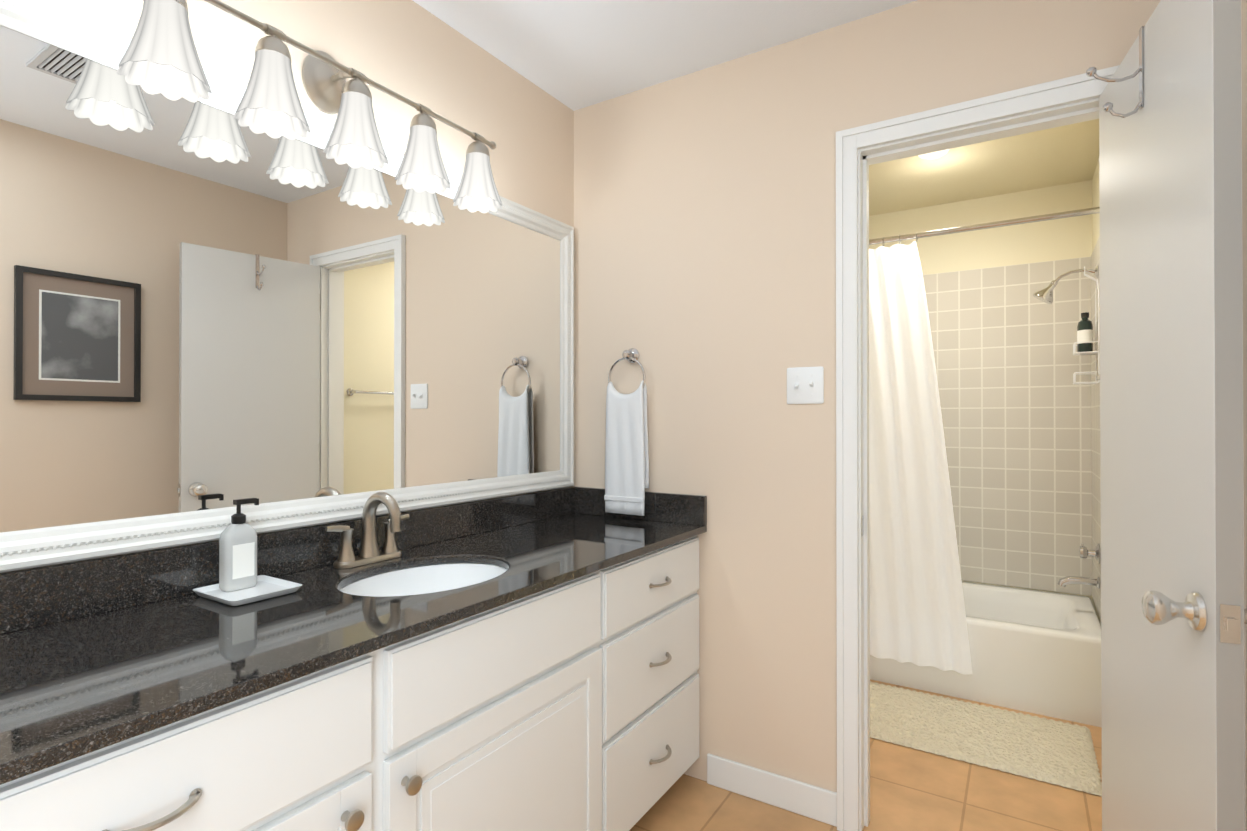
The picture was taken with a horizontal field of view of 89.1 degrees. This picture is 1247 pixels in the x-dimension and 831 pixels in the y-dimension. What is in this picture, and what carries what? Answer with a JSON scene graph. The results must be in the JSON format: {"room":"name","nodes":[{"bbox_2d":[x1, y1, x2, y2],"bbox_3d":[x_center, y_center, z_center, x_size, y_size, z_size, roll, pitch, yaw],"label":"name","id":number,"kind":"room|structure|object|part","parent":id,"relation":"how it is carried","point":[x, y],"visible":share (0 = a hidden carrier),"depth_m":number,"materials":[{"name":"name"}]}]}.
{"room":"bathroom","nodes":[
{"label":"bathroom","id":0,"kind":"room"},
{"bbox_2d":[2,0,573,572],"bbox_3d":[-1.031,0.024,1.234,0.100,2.440,3.220,0,0,32],"label":"wall","id":1,"kind":"structure","parent":0,"point":[412,50],"depth_m":1.82,"materials":[{"name":"beige paint"}]},
{"bbox_2d":[0,0,573,572],"bbox_3d":[-0.745,-0.231,1.567,0.027,0.997,2.057,0,0,32],"label":"mirror","id":2,"kind":"object","parent":1,"relation":"attached to","point":[210,310],"visible":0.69,"depth_m":1.39,"materials":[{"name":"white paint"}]},
{"bbox_2d":[117,0,501,212],"bbox_3d":[-0.664,-0.764,1.535,0.202,0.292,0.946,0,0,32],"label":"sconce","id":3,"kind":"object","parent":1,"relation":"attached to","point":[161,56],"visible":1,"depth_m":1.41,"materials":[{"name":"white glass"}]},
{"bbox_3d":[-0.853,-0.692,1.181,0.146,0.145,0.146,0,0,32],"label":"lamp shade","id":4,"kind":"part","parent":3,"relation":"part of","materials":[{"name":"white glass"}]},
{"bbox_3d":[-0.747,-0.692,1.351,0.146,0.145,0.146,0,0,32],"label":"lamp shade","id":5,"kind":"part","parent":3,"relation":"part of","materials":[{"name":"white glass"}]},
{"bbox_3d":[-0.640,-0.691,1.520,0.146,0.145,0.146,0,0,32],"label":"lamp shade","id":6,"kind":"part","parent":3,"relation":"part of","materials":[{"name":"white glass"}]},
{"bbox_3d":[-0.534,-0.690,1.689,0.146,0.145,0.146,0,0,32],"label":"lamp shade","id":7,"kind":"part","parent":3,"relation":"part of","materials":[{"name":"white glass"}]},
{"bbox_3d":[-0.427,-0.689,1.858,0.146,0.145,0.146,0,0,32],"label":"lamp shade","id":8,"kind":"part","parent":3,"relation":"part of","materials":[{"name":"white glass"}]},
{"bbox_2d":[413,0,1098,215],"bbox_3d":[0.372,-1.223,1.497,2.200,0.064,5.150,0,0,32],"label":"ceiling","id":9,"kind":"structure","parent":0,"point":[573,55],"depth_m":2.08,"materials":[{"name":"white paint"}]},
{"bbox_2d":[918,149,949,159],"bbox_3d":[1.331,-1.145,2.719,0.170,0.076,0.170,0,0,32],"label":"recessed light","id":10,"kind":"object","parent":9,"relation":"in","point":[933,155],"visible":0.25,"depth_m":2.71,"materials":[{"name":"white glass"}]},
{"bbox_2d":[629,679,1101,830],"bbox_3d":[0.372,1.275,1.484,2.200,0.060,5.150,0,0,32],"label":"floor","id":11,"kind":"structure","parent":0,"point":[912,789],"depth_m":2.04,"materials":[{"name":"tile"}]},
{"bbox_2d":[0,535,698,830],"bbox_3d":[-0.505,0.820,1.417,0.583,0.850,2.097,0,0,32],"label":"bathroom vanity","id":12,"kind":"object","parent":11,"relation":"on","point":[572,705],"visible":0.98,"depth_m":1.23,"materials":[{"name":"white paint"}]},
{"bbox_2d":[0,486,706,784],"bbox_3d":[-0.515,0.332,1.420,0.566,0.123,2.107,0,0,32],"label":"countertop","id":13,"kind":"structure","parent":12,"relation":"on","point":[99,653],"depth_m":1.16,"materials":[{"name":"stone"}]},
{"bbox_2d":[193,575,301,605],"bbox_3d":[-0.777,0.362,1.311,0.165,0.014,0.145,0,0,32],"label":"soap tray","id":14,"kind":"object","parent":13,"relation":"on","point":[266,587],"visible":0.94,"depth_m":1.30,"materials":[{"name":"white ceramic"}]},
{"bbox_2d":[219,498,258,591],"bbox_3d":[-0.809,0.270,1.337,0.041,0.186,0.073,0,0,32],"label":"soap dispenser","id":15,"kind":"object","parent":14,"relation":"on","point":[238,554],"visible":1,"depth_m":1.32,"materials":[{"name":"white plastic"}]},
{"bbox_2d":[325,492,409,568],"bbox_3d":[-0.613,0.281,1.593,0.146,0.179,0.241,0,0,32],"label":"faucet","id":16,"kind":"object","parent":13,"relation":"on","point":[369,552],"visible":0.94,"depth_m":1.59,"materials":[{"name":"silver metal"}]},
{"bbox_2d":[340,563,506,596],"bbox_3d":[-0.460,0.474,1.496,0.368,0.156,0.456,0,0,32],"label":"sink","id":17,"kind":"object","parent":13,"relation":"in","point":[425,579],"visible":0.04,"depth_m":1.66,"materials":[{"name":"white ceramic"}]},
{"bbox_2d":[870,681,1101,795],"bbox_3d":[1.344,1.239,2.521,0.872,0.020,0.532,0,0,32],"label":"bath mat","id":18,"kind":"object","parent":11,"relation":"on","point":[1052,751],"visible":0.96,"depth_m":2.44,"materials":[{"name":"beige fabric"}]},
{"bbox_2d":[870,582,1101,726],"bbox_3d":[1.502,1.079,3.243,1.498,0.350,0.749,0,0,32],"label":"bathtub","id":19,"kind":"object","parent":11,"relation":"on","point":[1035,652],"visible":0.46,"depth_m":2.73,"materials":[{"name":"white ceramic"}]},
{"bbox_2d":[574,0,1246,830],"bbox_3d":[0.684,0.028,1.986,2.000,2.440,0.120,0,0,32],"label":"wall","id":20,"kind":"structure","parent":0,"point":[705,243],"depth_m":2.07,"materials":[{"name":"beige paint"}]},
{"bbox_2d":[604,348,648,515],"bbox_3d":[0.017,0.053,2.293,0.167,0.599,0.068,0,0,32],"label":"towel ring","id":21,"kind":"object","parent":20,"relation":"attached to","point":[626,464],"visible":1,"depth_m":2.26,"materials":[{"name":"white fabric"}]},
{"bbox_2d":[707,753,836,826],"bbox_3d":[0.468,1.198,2.037,0.432,0.100,0.013,0,0,32],"label":"baseboard","id":22,"kind":"structure","parent":20,"relation":"attached to","point":[798,797],"depth_m":2.00,"materials":[{"name":"white paint"}]},
{"bbox_2d":[787,366,823,403],"bbox_3d":[0.564,-0.094,1.976,0.115,0.115,0.022,0,0,32],"label":"light switch","id":23,"kind":"object","parent":20,"relation":"attached to","point":[805,385],"visible":1,"depth_m":1.98,"materials":[{"name":"white plastic"}]},
{"bbox_2d":[836,65,1118,830],"bbox_3d":[1.001,0.194,1.785,0.742,2.106,0.170,0,0,32],"label":"door frame","id":24,"kind":"structure","parent":20,"relation":"attached to","point":[850,142],"depth_m":1.90,"materials":[{"name":"white paint"}]},
{"bbox_2d":[1099,0,1246,830],"bbox_3d":[1.074,0.221,1.277,0.183,2.022,0.626,0,0,23],"label":"door","id":25,"kind":"structure","parent":20,"relation":"in","point":[1173,615],"depth_m":1.15,"materials":[{"name":"white paint"}]},
{"bbox_2d":[1086,26,1143,117],"bbox_3d":[1.035,-0.703,1.306,0.133,0.178,0.019,0,0,23],"label":"hook","id":26,"kind":"object","parent":25,"relation":"hanging from","point":[1091,72],"visible":0.92,"depth_m":1.30,"materials":[{"name":"silver metal"}]},
{"bbox_2d":[869,180,1093,605],"bbox_3d":[1.734,0.036,3.617,1.520,2.440,0.100,0,0,32],"label":"wall","id":27,"kind":"structure","parent":0,"point":[1052,240],"depth_m":3.39,"materials":[{"name":"beige paint"}]},
{"bbox_2d":[923,257,1091,595],"bbox_3d":[1.706,0.054,3.571,1.504,1.697,0.008,0,0,32],"label":"wall tile","id":28,"kind":"structure","parent":27,"relation":"attached to","point":[1015,403],"depth_m":3.34,"materials":[{"name":"beige tile"}]},
{"bbox_2d":[1092,158,1100,623],"bbox_3d":[1.932,0.030,2.411,0.100,2.440,1.930,0,0,32],"label":"wall","id":29,"kind":"structure","parent":0,"point":[1095,217],"depth_m":3.04,"materials":[{"name":"beige paint"}]},
{"bbox_2d":[1091,236,1100,617],"bbox_3d":[2.116,0.051,2.803,0.008,1.697,0.870,0,0,32],"label":"wall tile","id":30,"kind":"structure","parent":29,"relation":"attached to","point":[1096,463],"depth_m":2.97,"materials":[{"name":"beige tile"}]},
{"bbox_2d":[1033,265,1098,303],"bbox_3d":[2.036,-0.598,2.922,0.248,0.158,0.090,0,0,32],"label":"shower head","id":31,"kind":"object","parent":30,"relation":"attached to","point":[1045,295],"visible":1,"depth_m":2.93},
{"bbox_2d":[1073,266,1099,383],"bbox_3d":[2.102,-0.412,2.879,0.089,0.533,0.134,0,0,32],"label":"shower caddy","id":32,"kind":"object","parent":31,"relation":"hanging from","point":[1084,342],"visible":1,"depth_m":2.85,"materials":[{"name":"white metal"}]},
{"bbox_2d":[1058,543,1099,588],"bbox_3d":[2.075,0.683,2.891,0.155,0.212,0.090,0,0,32],"label":"tub faucet","id":33,"kind":"object","parent":30,"relation":"attached to","point":[1085,552],"visible":1,"depth_m":2.86,"materials":[{"name":"silver metal"}]},
{"bbox_3d":[0.561,0.035,3.274,0.100,2.440,1.930,0,0,32],"label":"wall","id":34,"kind":"structure","parent":0,"visible":0},
{"bbox_2d":[869,207,1099,244],"bbox_3d":[1.286,-0.817,2.909,1.516,0.060,0.060,0,0,32],"label":"shower curtain rod","id":35,"kind":"object","parent":34,"relation":"attached to","point":[1066,214],"depth_m":2.72,"materials":[{"name":"silver metal"}]},
{"bbox_2d":[869,232,971,673],"bbox_3d":[1.092,0.145,3.021,1.000,1.956,0.052,0,0,32],"label":"shower curtain","id":36,"kind":"object","parent":35,"relation":"hanging from","point":[917,613],"visible":0.29,"depth_m":2.88,"materials":[{"name":"white fabric"}]}
]}

